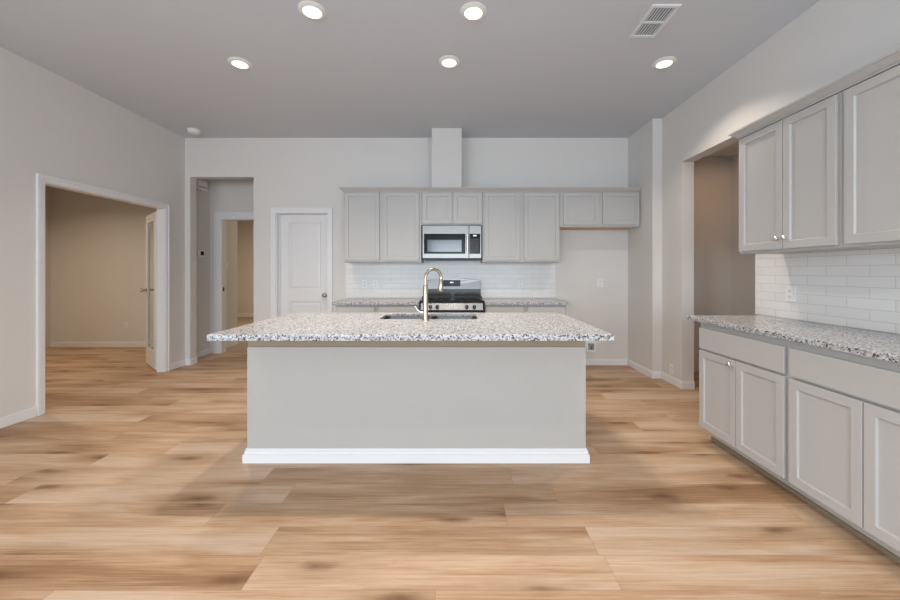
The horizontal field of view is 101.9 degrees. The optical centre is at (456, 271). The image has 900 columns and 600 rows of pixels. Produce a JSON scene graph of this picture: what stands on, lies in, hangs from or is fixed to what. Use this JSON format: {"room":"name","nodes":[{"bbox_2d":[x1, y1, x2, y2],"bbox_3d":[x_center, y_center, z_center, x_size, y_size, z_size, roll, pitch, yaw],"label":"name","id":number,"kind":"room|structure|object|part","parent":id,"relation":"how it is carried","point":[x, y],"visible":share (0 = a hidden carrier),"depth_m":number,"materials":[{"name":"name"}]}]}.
{"room":"kitchen","nodes":[
{"label":"kitchen","id":0,"kind":"room"},
{"bbox_2d":[45,186,50,347],"bbox_3d":[-6.940,-0.280,3.890,0.120,3.100,4.580,0,0,0],"label":"wall","id":1,"kind":"structure","parent":0,"point":[47,188],"depth_m":6.13,"materials":[{"name":"paint"}]},
{"bbox_2d":[0,47,184,417],"bbox_3d":[-3.760,-0.280,0.690,0.100,3.100,8.580,0,0,0],"label":"wall","id":2,"kind":"structure","parent":0,"point":[51,125],"depth_m":3.31,"materials":[{"name":"paint"}]},
{"bbox_2d":[0,359,185,428],"bbox_3d":[-3.703,1.226,0.690,0.014,0.087,8.580,0,0,0],"label":"baseboard","id":3,"kind":"structure","parent":2,"relation":"attached to","point":[11,419],"depth_m":3.10,"materials":[{"name":"white paint"}]},
{"bbox_2d":[36,173,169,415],"bbox_3d":[-3.750,0.199,3.958,0.120,2.142,1.485,0,0,0],"label":"door frame","id":4,"kind":"structure","parent":2,"relation":"attached to","point":[163,209],"depth_m":3.58,"materials":[{"name":"white paint"}]},
{"bbox_2d":[140,212,156,369],"bbox_3d":[-4.085,0.241,4.890,0.631,2.033,0.171,0,0,41],"label":"door","id":5,"kind":"structure","parent":2,"relation":"in","point":[151,220],"depth_m":4.90,"materials":[{"name":"white paint"}]},
{"bbox_3d":[-4.089,0.182,4.893,0.404,1.699,0.008,0,0,41],"label":"glass pane","id":6,"kind":"part","parent":5,"relation":"part of","materials":[{"name":"white"}]},
{"bbox_2d":[51,187,156,341],"bbox_3d":[-5.485,-0.280,6.240,3.030,3.100,0.120,0,0,0],"label":"wall","id":7,"kind":"structure","parent":0,"point":[98,244],"depth_m":6.18,"materials":[{"name":"paint"}]},
{"bbox_2d":[50,342,145,346],"bbox_3d":[-5.425,1.228,6.173,2.910,0.085,0.015,0,0,0],"label":"baseboard","id":8,"kind":"structure","parent":7,"relation":"attached to","point":[52,344],"depth_m":6.17,"materials":[{"name":"white paint"}]},
{"bbox_2d":[196,179,236,351],"bbox_3d":[-3.910,-0.280,5.750,0.120,3.100,1.300,0,0,0],"label":"wall","id":9,"kind":"structure","parent":0,"point":[202,197],"depth_m":5.61,"materials":[{"name":"paint"}]},
{"bbox_2d":[197,249,204,256],"bbox_3d":[-3.838,-0.280,5.475,0.023,0.110,0.140,0,0,0],"label":"thermostat","id":10,"kind":"object","parent":9,"relation":"attached to","point":[200,253],"visible":1,"depth_m":5.45,"materials":[{"name":"white plastic"}]},
{"bbox_2d":[196,179,206,190],"bbox_3d":[-3.806,-1.292,5.410,0.087,0.155,0.200,0,0,0],"label":"door chime","id":11,"kind":"object","parent":9,"relation":"attached to","point":[201,185],"visible":0.7,"depth_m":5.38,"materials":[{"name":"white plastic"}]},
{"bbox_2d":[196,341,237,357],"bbox_3d":[-3.843,1.226,5.750,0.014,0.087,1.300,0,0,0],"label":"baseboard","id":12,"kind":"structure","parent":9,"relation":"attached to","point":[232,343],"depth_m":5.61,"materials":[{"name":"white paint"}]},
{"bbox_2d":[208,179,253,179],"bbox_3d":[-3.235,-1.480,5.395,1.230,0.100,0.590,0,0,0],"label":"ceiling","id":13,"kind":"structure","parent":0,"point":[208,179],"depth_m":5.64,"materials":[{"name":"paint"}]},
{"bbox_2d":[210,180,253,352],"bbox_3d":[-3.175,-0.280,5.750,1.350,3.100,0.120,0,0,0],"label":"wall","id":14,"kind":"structure","parent":0,"point":[225,195],"depth_m":5.69,"materials":[{"name":"paint"}]},
{"bbox_2d":[214,212,253,353],"bbox_3d":[-3.270,0.170,5.740,1.020,2.200,0.140,0,0,0],"label":"door frame","id":15,"kind":"structure","parent":14,"relation":"attached to","point":[220,218],"depth_m":5.68,"materials":[{"name":"white paint"}]},
{"bbox_2d":[237,221,253,312],"bbox_3d":[-4.225,-0.080,10.360,4.550,2.700,0.120,0,0,0],"label":"wall","id":16,"kind":"structure","parent":0,"point":[245,229],"depth_m":10.30,"materials":[{"name":"paint"}]},
{"bbox_2d":[237,313,253,316],"bbox_3d":[-4.250,1.220,10.293,4.500,0.100,0.015,0,0,0],"label":"baseboard","id":17,"kind":"structure","parent":16,"relation":"attached to","point":[238,314],"depth_m":10.29,"materials":[{"name":"white paint"}]},
{"bbox_2d":[185,138,627,358],"bbox_3d":[-0.739,-0.280,5.040,6.143,3.100,0.120,0,0,0],"label":"wall","id":18,"kind":"structure","parent":0,"point":[285,172],"depth_m":4.98,"materials":[{"name":"paint"}]},
{"bbox_2d":[271,208,332,317],"bbox_3d":[-2.115,0.198,5.030,0.839,2.145,0.140,0,0,0],"label":"door frame","id":19,"kind":"structure","parent":18,"relation":"attached to","point":[275,212],"depth_m":4.97,"materials":[{"name":"white paint"}]},
{"bbox_2d":[280,215,326,315],"bbox_3d":[-2.115,0.231,5.044,0.687,2.055,0.102,0,0,0],"label":"door","id":20,"kind":"structure","parent":18,"relation":"in","point":[303,238],"depth_m":5.06,"materials":[{"name":"white paint"}]},
{"bbox_2d":[344,192,423,262],"bbox_3d":[-0.948,-0.570,4.799,0.985,0.897,0.342,0,0,0],"label":"upper cabinet","id":21,"kind":"object","parent":18,"relation":"attached to","point":[380,227],"visible":0.99,"depth_m":4.64,"materials":[{"name":"grey paint"}]},
{"bbox_3d":[-1.205,-0.578,4.638,0.440,0.865,0.020,0,0,0],"label":"door","id":22,"kind":"part","parent":21,"relation":"part of","materials":[{"name":"grey paint"}]},
{"bbox_3d":[-0.710,-0.578,4.638,0.454,0.865,0.020,0,0,0],"label":"door","id":23,"kind":"part","parent":21,"relation":"part of","materials":[{"name":"grey paint"}]},
{"bbox_2d":[185,357,626,364],"bbox_3d":[-0.689,1.226,5.033,6.015,0.087,0.134,0,0,0],"label":"baseboard","id":24,"kind":"structure","parent":18,"relation":"attached to","point":[191,361],"depth_m":4.96,"materials":[{"name":"white paint"}]},
{"bbox_2d":[432,128,461,186],"bbox_3d":[-0.131,-1.451,4.806,0.381,0.756,0.332,0,0,0],"label":"chase","id":25,"kind":"object","parent":18,"relation":"attached to","point":[446,142],"visible":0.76,"depth_m":4.64,"materials":[{"name":"paint"}]},
{"bbox_2d":[346,260,554,297],"bbox_3d":[-0.089,-0.134,4.975,2.852,0.973,0.008,0,0,0],"label":"backsplash","id":26,"kind":"structure","parent":18,"relation":"attached to","point":[395,280],"depth_m":4.97,"materials":[{"name":"white tile"}]},
{"bbox_2d":[362,280,366,287],"bbox_3d":[-1.255,0.165,4.967,0.072,0.115,0.007,0,0,0],"label":"power outlet","id":27,"kind":"object","parent":26,"relation":"attached to","point":[364,282],"visible":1,"depth_m":4.96,"materials":[{"name":"white plastic"}]},
{"bbox_2d":[373,280,377,287],"bbox_3d":[-1.110,0.165,4.967,0.072,0.115,0.007,0,0,0],"label":"power outlet","id":28,"kind":"object","parent":26,"relation":"attached to","point":[375,282],"visible":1,"depth_m":4.96,"materials":[{"name":"white plastic"}]},
{"bbox_2d":[518,280,522,287],"bbox_3d":[0.865,0.160,4.967,0.072,0.115,0.007,0,0,0],"label":"power outlet","id":29,"kind":"object","parent":26,"relation":"attached to","point":[520,282],"visible":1,"depth_m":4.96,"materials":[{"name":"white plastic"}]},
{"bbox_2d":[422,225,480,260],"bbox_3d":[-0.064,-0.368,4.768,0.746,0.440,0.401,0,0,0],"label":"microwave","id":30,"kind":"object","parent":18,"relation":"attached to","point":[439,242],"visible":1,"depth_m":4.60,"materials":[{"name":"grey metal"}]},
{"bbox_3d":[-0.155,-0.356,4.601,0.523,0.252,0.002,0,0,0],"label":"door glass","id":31,"kind":"part","parent":30,"relation":"part of","materials":[{"name":"black glass"}]},
{"bbox_3d":[0.231,-0.380,4.617,0.156,0.416,0.029,0,0,0],"label":"control panel","id":32,"kind":"part","parent":30,"relation":"part of","materials":[{"name":"metal"}]},
{"bbox_2d":[421,192,481,225],"bbox_3d":[-0.066,-0.808,4.799,0.775,0.420,0.342,0,0,0],"label":"upper cabinet","id":33,"kind":"object","parent":18,"relation":"attached to","point":[437,208],"visible":0.96,"depth_m":4.64,"materials":[{"name":"grey paint"}]},
{"bbox_3d":[-0.249,-0.811,4.638,0.367,0.398,0.020,0,0,0],"label":"door","id":34,"kind":"part","parent":33,"relation":"part of","materials":[{"name":"grey paint"}]},
{"bbox_3d":[0.134,-0.811,4.638,0.363,0.398,0.020,0,0,0],"label":"door","id":35,"kind":"part","parent":33,"relation":"part of","materials":[{"name":"grey paint"}]},
{"bbox_2d":[339,187,641,191],"bbox_3d":[0.417,-1.046,4.784,3.818,0.053,0.372,0,0,0],"label":"crown molding","id":36,"kind":"structure","parent":18,"relation":"attached to","point":[344,189],"depth_m":4.62,"materials":[{"name":"grey paint"}]},
{"bbox_2d":[481,192,559,262],"bbox_3d":[0.817,-0.570,4.799,0.985,0.897,0.342,0,0,0],"label":"upper cabinet","id":37,"kind":"object","parent":18,"relation":"attached to","point":[517,227],"visible":0.99,"depth_m":4.64,"materials":[{"name":"grey paint"}]},
{"bbox_3d":[0.572,-0.578,4.638,0.452,0.865,0.020,0,0,0],"label":"door","id":38,"kind":"part","parent":37,"relation":"part of","materials":[{"name":"grey paint"}]},
{"bbox_3d":[1.075,-0.578,4.638,0.445,0.865,0.020,0,0,0],"label":"door","id":39,"kind":"part","parent":37,"relation":"part of","materials":[{"name":"grey paint"}]},
{"bbox_2d":[586,342,595,351],"bbox_3d":[1.827,1.019,4.970,0.134,0.142,0.039,0,0,0],"label":"water supply box","id":40,"kind":"object","parent":18,"relation":"attached to","point":[590,346],"visible":1,"depth_m":4.97,"materials":[{"name":"white plastic"}]},
{"bbox_3d":[1.827,1.019,4.978,0.086,0.094,0.002,0,0,0],"label":"panel","id":41,"kind":"part","parent":40,"relation":"part of","materials":[{"name":"grey plastic"}]},
{"bbox_2d":[597,279,602,286],"bbox_3d":[1.953,0.150,4.976,0.078,0.115,0.007,0,0,0],"label":"power outlet","id":42,"kind":"object","parent":18,"relation":"attached to","point":[599,281],"visible":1,"depth_m":4.97,"materials":[{"name":"white plastic"}]},
{"bbox_2d":[560,192,639,229],"bbox_3d":[1.819,-0.795,4.799,1.015,0.446,0.342,0,0,0],"label":"upper cabinet","id":43,"kind":"object","parent":18,"relation":"attached to","point":[578,210],"visible":0.99,"depth_m":4.64,"materials":[{"name":"grey paint"}]},
{"bbox_3d":[1.576,-0.805,4.638,0.452,0.410,0.020,0,0,0],"label":"door","id":44,"kind":"part","parent":43,"relation":"part of","materials":[{"name":"grey paint"}]},
{"bbox_3d":[1.819,-0.574,4.815,0.975,0.004,0.290,0,0,0],"label":"underside panel","id":45,"kind":"part","parent":43,"relation":"part of","materials":[{"name":"brown wood"}]},
{"bbox_3d":[2.083,-0.805,4.638,0.464,0.410,0.020,0,0,0],"label":"door","id":46,"kind":"part","parent":43,"relation":"part of","materials":[{"name":"grey paint"}]},
{"bbox_2d":[0,0,819,137],"bbox_3d":[-0.618,-1.880,0.690,6.385,0.100,8.820,0,0,0],"label":"ceiling","id":47,"kind":"structure","parent":0,"point":[368,68],"depth_m":3.16,"materials":[{"name":"paint"}]},
{"bbox_2d":[186,128,200,134],"bbox_3d":[-3.390,-1.806,4.700,0.150,0.046,0.150,0,0,0],"label":"smoke detector","id":48,"kind":"object","parent":47,"relation":"attached to","point":[194,131],"visible":1,"depth_m":4.67,"materials":[{"name":"white plastic"}]},
{"bbox_2d":[227,57,251,68],"bbox_3d":[-1.900,-1.822,3.196,0.190,0.016,0.190,0,0,0],"label":"recessed light","id":49,"kind":"object","parent":47,"relation":"in","point":[237,62],"visible":1,"depth_m":3.18,"materials":[{"name":"white plastic"}]},
{"bbox_2d":[298,0,326,19],"bbox_3d":[-1.012,-1.822,2.553,0.190,0.016,0.190,0,0,0],"label":"recessed light","id":50,"kind":"object","parent":47,"relation":"in","point":[312,10],"visible":1,"depth_m":2.53,"materials":[{"name":"white plastic"}]},
{"bbox_2d":[438,55,459,67],"bbox_3d":[-0.068,-1.822,3.173,0.190,0.016,0.190,0,0,0],"label":"recessed light","id":51,"kind":"object","parent":47,"relation":"in","point":[447,61],"visible":1,"depth_m":3.15,"materials":[{"name":"white plastic"}]},
{"bbox_2d":[460,2,486,20],"bbox_3d":[0.115,-1.822,2.565,0.190,0.016,0.190,0,0,0],"label":"recessed light","id":52,"kind":"object","parent":47,"relation":"in","point":[471,11],"visible":1,"depth_m":2.54,"materials":[{"name":"white plastic"}]},
{"bbox_2d":[629,4,681,37],"bbox_3d":[1.435,-1.824,2.666,0.198,0.010,0.347,0,0,0],"label":"ceiling vent","id":53,"kind":"object","parent":47,"relation":"in","point":[657,16],"visible":1,"depth_m":2.64,"materials":[{"name":"white metal"}]},
{"bbox_2d":[652,56,676,68],"bbox_3d":[1.810,-1.822,3.190,0.190,0.016,0.190,0,0,0],"label":"recessed light","id":54,"kind":"object","parent":47,"relation":"in","point":[664,62],"visible":1,"depth_m":3.17,"materials":[{"name":"white plastic"}]},
{"bbox_2d":[0,317,899,599],"bbox_3d":[-1.350,1.300,3.250,11.500,0.060,14.300,0,0,0],"label":"floor","id":55,"kind":"structure","parent":0,"point":[132,482],"depth_m":1.91,"materials":[{"name":"brown wood"}]},
{"bbox_2d":[336,305,418,312],"bbox_3d":[-0.951,0.831,4.646,0.992,0.879,0.637,0,0,0],"label":"base cabinet","id":56,"kind":"object","parent":55,"relation":"on","point":[339,308],"visible":0.14,"depth_m":4.33,"materials":[{"name":"grey paint"}]},
{"bbox_3d":[-1.206,0.489,4.338,0.452,0.151,0.020,0,0,0],"label":"drawer","id":57,"kind":"part","parent":56,"relation":"part of","materials":[{"name":"grey paint"}]},
{"bbox_2d":[332,298,421,304],"bbox_3d":[-0.966,0.372,4.640,1.028,0.034,0.660,0,0,0],"label":"countertop","id":58,"kind":"structure","parent":56,"relation":"on","point":[349,301],"depth_m":4.39,"materials":[{"name":"grey stone"}]},
{"bbox_3d":[-0.703,0.489,4.338,0.465,0.151,0.020,0,0,0],"label":"drawer","id":59,"kind":"part","parent":56,"relation":"part of","materials":[{"name":"grey paint"}]},
{"bbox_2d":[242,341,589,462],"bbox_3d":[-0.271,0.825,2.795,2.306,0.890,0.750,0,0,0],"label":"kitchen island","id":60,"kind":"object","parent":55,"relation":"on","point":[308,401],"visible":0.82,"depth_m":2.44,"materials":[{"name":"paint"}]},
{"bbox_2d":[207,313,614,340],"bbox_3d":[-0.266,0.377,2.658,2.342,0.037,1.141,0,0,0],"label":"island countertop","id":61,"kind":"structure","parent":60,"relation":"on","point":[293,326],"depth_m":2.35,"materials":[{"name":"grey stone"}]},
{"bbox_2d":[415,268,442,320],"bbox_3d":[-0.202,0.163,2.707,0.221,0.389,0.062,0,0,-26],"label":"kitchen faucet","id":62,"kind":"object","parent":61,"relation":"on","point":[424,312],"visible":1,"depth_m":2.68,"materials":[{"name":"silver metal"}]},
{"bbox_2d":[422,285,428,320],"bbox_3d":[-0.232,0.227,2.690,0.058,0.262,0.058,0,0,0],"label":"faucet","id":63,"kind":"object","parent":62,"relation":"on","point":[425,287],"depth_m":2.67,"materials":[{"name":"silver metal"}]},
{"bbox_3d":[-0.176,0.035,2.725,0.154,0.134,0.023,0,0,-32],"label":"spout","id":64,"kind":"part","parent":62,"relation":"part of","materials":[{"name":"silver metal"}]},
{"bbox_2d":[383,316,476,318],"bbox_3d":[-0.220,0.476,2.958,0.800,0.192,0.405,0,0,0],"label":"sink","id":65,"kind":"object","parent":61,"relation":"in","point":[386,317],"visible":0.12,"depth_m":3.15,"materials":[{"name":"metal"}]},
{"bbox_3d":[-0.420,0.476,2.958,0.399,0.192,0.405,0,0,0],"label":"bowl","id":66,"kind":"part","parent":65,"relation":"part of","materials":[{"name":"metal"}]},
{"bbox_3d":[-0.019,0.476,2.958,0.399,0.192,0.405,0,0,0],"label":"bowl","id":67,"kind":"part","parent":65,"relation":"part of","materials":[{"name":"metal"}]},
{"bbox_3d":[-0.271,1.224,2.795,2.306,0.092,0.750,0,0,0],"label":"baseboard","id":68,"kind":"part","parent":60,"relation":"part of","materials":[{"name":"white paint"}]},
{"bbox_2d":[419,278,483,312],"bbox_3d":[-0.060,0.667,4.599,0.765,1.165,0.732,0,0,0],"label":"gas range","id":69,"kind":"object","parent":55,"relation":"on","point":[459,295],"visible":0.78,"depth_m":4.45,"materials":[{"name":"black metal"}]},
{"bbox_2d":[419,297,483,300],"bbox_3d":[-0.060,0.338,4.600,0.765,0.006,0.600,0,0,0],"label":"cooktop","id":70,"kind":"object","parent":69,"relation":"in","point":[451,298],"depth_m":4.42,"materials":[{"name":"black metal"}]},
{"bbox_3d":[-0.060,0.404,4.304,0.765,0.123,0.041,0,0,0],"label":"control panel","id":71,"kind":"part","parent":69,"relation":"part of","materials":[{"name":"silver metal"}]},
{"bbox_3d":[-0.080,0.151,4.905,0.250,0.082,0.014,0,0,0],"label":"display panel","id":72,"kind":"part","parent":69,"relation":"part of","materials":[{"name":"black glass"}]},
{"bbox_3d":[-0.060,0.767,4.307,0.757,0.585,0.034,0,0,0],"label":"oven door","id":73,"kind":"part","parent":69,"relation":"part of","materials":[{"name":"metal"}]},
{"bbox_2d":[484,304,565,314],"bbox_3d":[0.817,0.831,4.646,0.966,0.879,0.637,0,0,0],"label":"base cabinet","id":74,"kind":"object","parent":55,"relation":"on","point":[561,309],"visible":0.14,"depth_m":4.33,"materials":[{"name":"grey paint"}]},
{"bbox_3d":[0.570,0.489,4.338,0.441,0.151,0.020,0,0,0],"label":"drawer","id":75,"kind":"part","parent":74,"relation":"part of","materials":[{"name":"grey paint"}]},
{"bbox_2d":[482,298,570,304],"bbox_3d":[0.837,0.372,4.640,1.011,0.034,0.660,0,0,0],"label":"countertop","id":76,"kind":"structure","parent":74,"relation":"on","point":[487,301],"depth_m":4.39,"materials":[{"name":"grey stone"}]},
{"bbox_3d":[1.060,0.489,4.338,0.450,0.151,0.020,0,0,0],"label":"drawer","id":77,"kind":"part","parent":74,"relation":"part of","materials":[{"name":"grey paint"}]},
{"bbox_2d":[699,323,804,499],"bbox_3d":[2.114,0.824,2.401,0.633,0.892,0.739,0,0,0],"label":"base cabinet","id":78,"kind":"object","parent":55,"relation":"on","point":[744,377],"visible":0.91,"depth_m":2.31,"materials":[{"name":"grey paint"}]},
{"bbox_3d":[1.838,0.872,2.579,0.020,0.573,0.354,0,0,0],"label":"door","id":79,"kind":"part","parent":78,"relation":"part of","materials":[{"name":"grey paint"}]},
{"bbox_3d":[1.838,0.494,2.401,0.020,0.152,0.710,0,0,0],"label":"drawer","id":80,"kind":"part","parent":78,"relation":"part of","materials":[{"name":"grey paint"}]},
{"bbox_3d":[1.838,0.872,2.221,0.020,0.573,0.350,0,0,0],"label":"door","id":81,"kind":"part","parent":78,"relation":"part of","materials":[{"name":"grey paint"}]},
{"bbox_2d":[789,341,899,563],"bbox_3d":[2.129,0.824,1.657,0.602,0.892,0.744,0,0,0],"label":"base cabinet","id":82,"kind":"object","parent":55,"relation":"on","point":[844,408],"visible":0.98,"depth_m":1.72,"materials":[{"name":"grey paint"}]},
{"bbox_2d":[686,315,899,363],"bbox_3d":[2.127,0.359,2.042,0.634,0.033,1.685,0,0,0],"label":"countertop","id":83,"kind":"structure","parent":82,"relation":"on","point":[885,346],"depth_m":2.04,"materials":[{"name":"grey stone"}]},
{"bbox_3d":[1.838,0.872,1.830,0.020,0.573,0.364,0,0,0],"label":"door","id":84,"kind":"part","parent":82,"relation":"part of","materials":[{"name":"grey paint"}]},
{"bbox_3d":[1.838,0.494,1.656,0.020,0.152,0.712,0,0,0],"label":"drawer","id":85,"kind":"part","parent":82,"relation":"part of","materials":[{"name":"grey paint"}]},
{"bbox_3d":[1.838,0.872,1.471,0.020,0.573,0.342,0,0,0],"label":"door","id":86,"kind":"part","parent":82,"relation":"part of","materials":[{"name":"grey paint"}]},
{"bbox_2d":[694,157,730,371],"bbox_3d":[3.087,-0.280,4.680,1.025,3.100,0.120,0,0,0],"label":"wall","id":87,"kind":"structure","parent":0,"point":[712,175],"depth_m":4.62,"materials":[{"name":"paint"}]},
{"bbox_2d":[705,141,738,156],"bbox_3d":[3.087,-1.500,3.420,1.025,0.100,2.640,0,0,0],"label":"ceiling","id":88,"kind":"structure","parent":0,"point":[732,150],"depth_m":4.43,"materials":[{"name":"paint"}]},
{"bbox_2d":[731,154,755,314],"bbox_3d":[3.535,-0.280,3.410,0.130,3.100,2.420,0,0,0],"label":"wall","id":89,"kind":"structure","parent":0,"point":[742,265],"depth_m":4.50,"materials":[{"name":"paint"}]},
{"bbox_2d":[628,0,899,380],"bbox_3d":[2.454,-0.280,0.750,0.242,3.100,8.700,0,0,0],"label":"wall","id":90,"kind":"structure","parent":0,"point":[832,39],"depth_m":3.91,"materials":[{"name":"paint"}]},
{"bbox_2d":[627,359,694,388],"bbox_3d":[2.377,1.226,4.449,0.160,0.087,1.058,0,0,-13],"label":"baseboard","id":91,"kind":"structure","parent":90,"relation":"attached to","point":[676,382],"depth_m":4.32,"materials":[{"name":"white paint"}]},
{"bbox_2d":[669,364,673,374],"bbox_3d":[2.441,1.110,4.155,0.007,0.115,0.072,0,0,0],"label":"power outlet","id":92,"kind":"object","parent":90,"relation":"attached to","point":[671,367],"visible":1,"depth_m":4.15,"materials":[{"name":"white plastic"}]},
{"bbox_2d":[739,92,883,253],"bbox_3d":[2.248,-0.563,2.365,0.373,0.858,0.719,0,0,0],"label":"upper cabinet","id":93,"kind":"object","parent":90,"relation":"attached to","point":[790,169],"visible":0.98,"depth_m":2.27,"materials":[{"name":"grey paint"}]},
{"bbox_3d":[2.103,-0.565,2.532,0.020,0.830,0.360,0,0,0],"label":"door","id":94,"kind":"part","parent":93,"relation":"part of","materials":[{"name":"grey paint"}]},
{"bbox_3d":[2.103,-0.565,2.183,0.020,0.830,0.326,0,0,0],"label":"door","id":95,"kind":"part","parent":93,"relation":"part of","materials":[{"name":"grey paint"}]},
{"bbox_2d":[728,48,899,138],"bbox_3d":[2.249,-1.020,2.019,0.372,0.053,1.515,0,0,0],"label":"crown molding","id":96,"kind":"structure","parent":90,"relation":"attached to","point":[890,60],"depth_m":2.06,"materials":[{"name":"grey paint"}]},
{"bbox_2d":[755,248,899,333],"bbox_3d":[2.440,0.104,1.716,0.008,0.474,2.531,0,0,0],"label":"backsplash","id":97,"kind":"structure","parent":90,"relation":"attached to","point":[853,288],"depth_m":2.35,"materials":[{"name":"white tile"}]},
{"bbox_2d":[785,286,794,301],"bbox_3d":[2.432,0.160,2.664,0.007,0.115,0.078,0,0,0],"label":"power outlet","id":98,"kind":"object","parent":97,"relation":"attached to","point":[789,290],"visible":1,"depth_m":2.66,"materials":[{"name":"white plastic"}]},
{"bbox_2d":[842,65,899,247],"bbox_3d":[2.264,-0.563,1.633,0.342,0.858,0.742,0,0,0],"label":"upper cabinet","id":99,"kind":"object","parent":90,"relation":"attached to","point":[871,107],"visible":1,"depth_m":1.85,"materials":[{"name":"grey paint"}]}
]}

